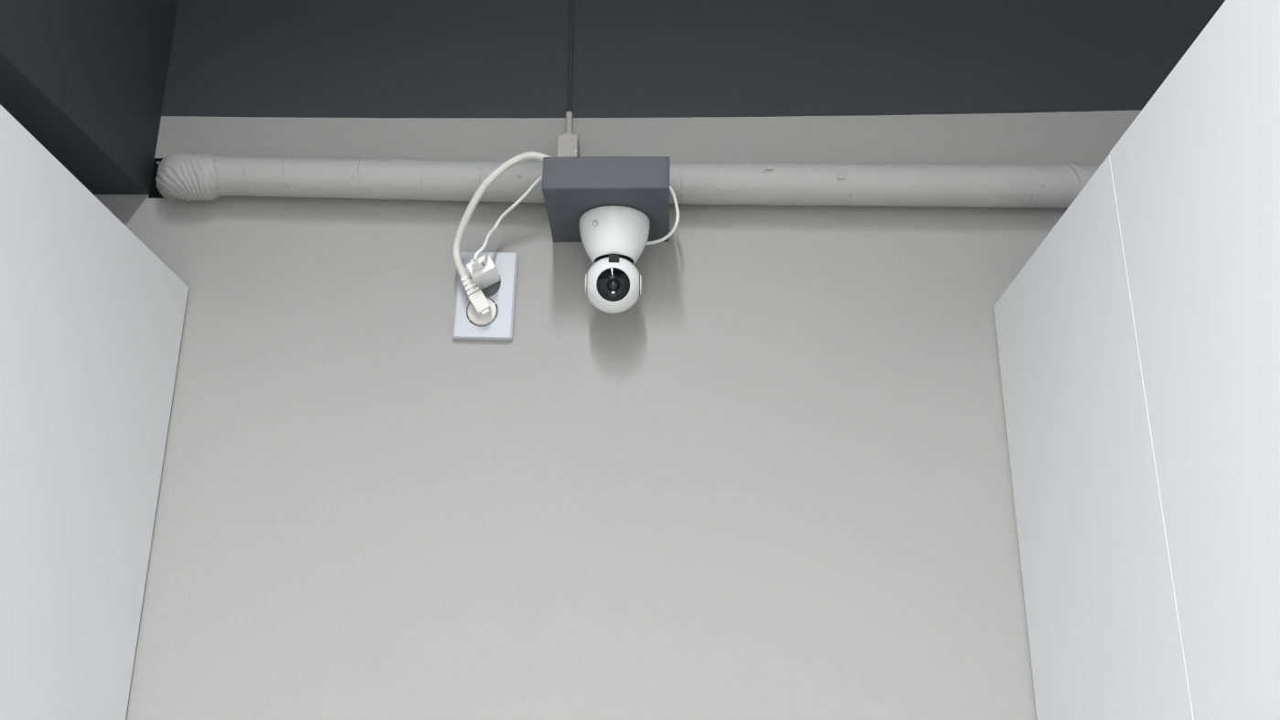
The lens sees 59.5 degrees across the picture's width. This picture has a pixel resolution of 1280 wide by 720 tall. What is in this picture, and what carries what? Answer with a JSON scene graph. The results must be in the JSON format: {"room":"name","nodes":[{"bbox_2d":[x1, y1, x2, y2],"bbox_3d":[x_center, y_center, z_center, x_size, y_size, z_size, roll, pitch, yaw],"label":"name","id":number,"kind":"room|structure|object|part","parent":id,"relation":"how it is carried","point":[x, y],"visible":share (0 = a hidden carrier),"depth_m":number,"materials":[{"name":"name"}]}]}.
{"room":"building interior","nodes":[
{"label":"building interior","id":0,"kind":"room"},
{"bbox_2d":[93,0,1225,719],"bbox_3d":[0.022,0.374,1.241,4.400,3.300,0.090,0,-19,1],"label":"wall","id":1,"kind":"structure","parent":0,"point":[774,483],"depth_m":1.32,"materials":[{"name":"grey paint"}]},
{"bbox_2d":[0,0,178,194],"bbox_3d":[-1.411,-1.006,0.556,1.558,1.146,2.150,0,-19,1],"label":"beam","id":2,"kind":"structure","parent":1,"relation":"attached to","point":[86,79],"depth_m":1.28,"materials":[{"name":"grey paint"}]},
{"bbox_2d":[452,252,518,341],"bbox_3d":[-0.186,-0.078,1.347,0.074,0.113,0.009,0,-19,1],"label":"wall outlet","id":3,"kind":"object","parent":1,"relation":"attached to","point":[502,293],"visible":0.74,"depth_m":1.34,"materials":[{"name":"white plastic"},{"name":"black plastic"},{"name":"metal"}]},
{"bbox_2d":[466,254,500,289],"bbox_3d":[-0.187,-0.103,1.335,0.035,0.031,0.047,0,-19,1],"label":"charger","id":4,"kind":"object","parent":3,"relation":"attached to","point":[485,277],"visible":0.93,"depth_m":1.32,"materials":[{"name":"white plastic"}]},
{"bbox_2d":[452,151,551,326],"bbox_3d":[-0.127,-0.151,1.300,0.208,0.189,0.075,-11,-22,30],"label":"power cord","id":5,"kind":"object","parent":3,"relation":"attached to","point":[482,311],"visible":0.73,"depth_m":1.32,"materials":[{"name":"white plastic"}]},
{"bbox_2d":[556,0,579,157],"bbox_3d":[-0.087,-0.722,1.557,0.025,1.020,0.032,0,-19,1],"label":"cable","id":6,"kind":"object","parent":1,"relation":"attached to","point":[568,142],"visible":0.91,"depth_m":1.42,"materials":[{"name":"grey plastic"}]},
{"bbox_3d":[-0.090,-0.262,1.383,0.025,0.037,0.002,0,-19,1],"label":"box lid","id":7,"kind":"part","parent":6,"relation":"part of","materials":[{"name":"grey plastic"}]},
{"bbox_2d":[541,156,669,242],"bbox_3d":[-0.037,-0.187,1.313,0.142,0.041,0.140,0,-19,1],"label":"block","id":8,"kind":"object","parent":1,"relation":"attached to","point":[572,186],"visible":0.82,"depth_m":1.25,"materials":[{"name":"grey plastic"}]},
{"bbox_2d":[579,205,650,313],"bbox_3d":[-0.030,-0.110,1.297,0.083,0.114,0.083,0,-19,1],"label":"security camera","id":9,"kind":"object","parent":8,"relation":"attached to","point":[613,238],"visible":1,"depth_m":1.27,"materials":[{"name":"white plastic"}]},
{"bbox_2d":[470,175,679,270],"bbox_3d":[-0.075,-0.163,1.323,0.242,0.120,0.039,0,-19,1],"label":"cable","id":10,"kind":"object","parent":9,"relation":"attached to","point":[476,263],"visible":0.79,"depth_m":1.32,"materials":[{"name":"white plastic"}]},
{"bbox_3d":[-0.030,-0.085,1.264,0.038,0.035,0.015,0,-19,1],"label":"panel","id":11,"kind":"part","parent":9,"relation":"part of","materials":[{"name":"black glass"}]},
{"bbox_2d":[155,152,1100,208],"bbox_3d":[0.056,-0.213,1.396,1.336,0.080,0.114,0,-19,1],"label":"pipe","id":12,"kind":"object","parent":1,"relation":"attached to","point":[187,176],"visible":0.76,"depth_m":1.35,"materials":[{"name":"grey"}]},
{"bbox_3d":[-0.027,1.178,-1.648,4.400,0.100,4.850,0,-19,1],"label":"floor","id":13,"kind":"structure","parent":0,"visible":0},
{"bbox_2d":[0,104,188,719],"bbox_3d":[-0.861,0.746,0.523,0.600,2.123,1.046,0,-19,1],"label":"partition panel","id":14,"kind":"object","parent":13,"relation":"on","point":[91,320],"visible":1,"depth_m":1.09,"materials":[{"name":"white laminate"}]},
{"bbox_2d":[993,154,1194,719],"bbox_3d":[0.713,0.868,0.815,0.600,2.096,0.363,0,-19,1],"label":"partition panel","id":15,"kind":"object","parent":13,"relation":"on","point":[1105,641],"visible":0.56,"depth_m":1.04,"materials":[{"name":"white laminate"}]},
{"bbox_2d":[1109,0,1279,719],"bbox_3d":[0.701,0.640,0.155,0.600,2.097,1.033,0,-19,1],"label":"partition panel","id":16,"kind":"object","parent":13,"relation":"on","point":[1196,174],"visible":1,"depth_m":0.80,"materials":[{"name":"white laminate"}]}
]}

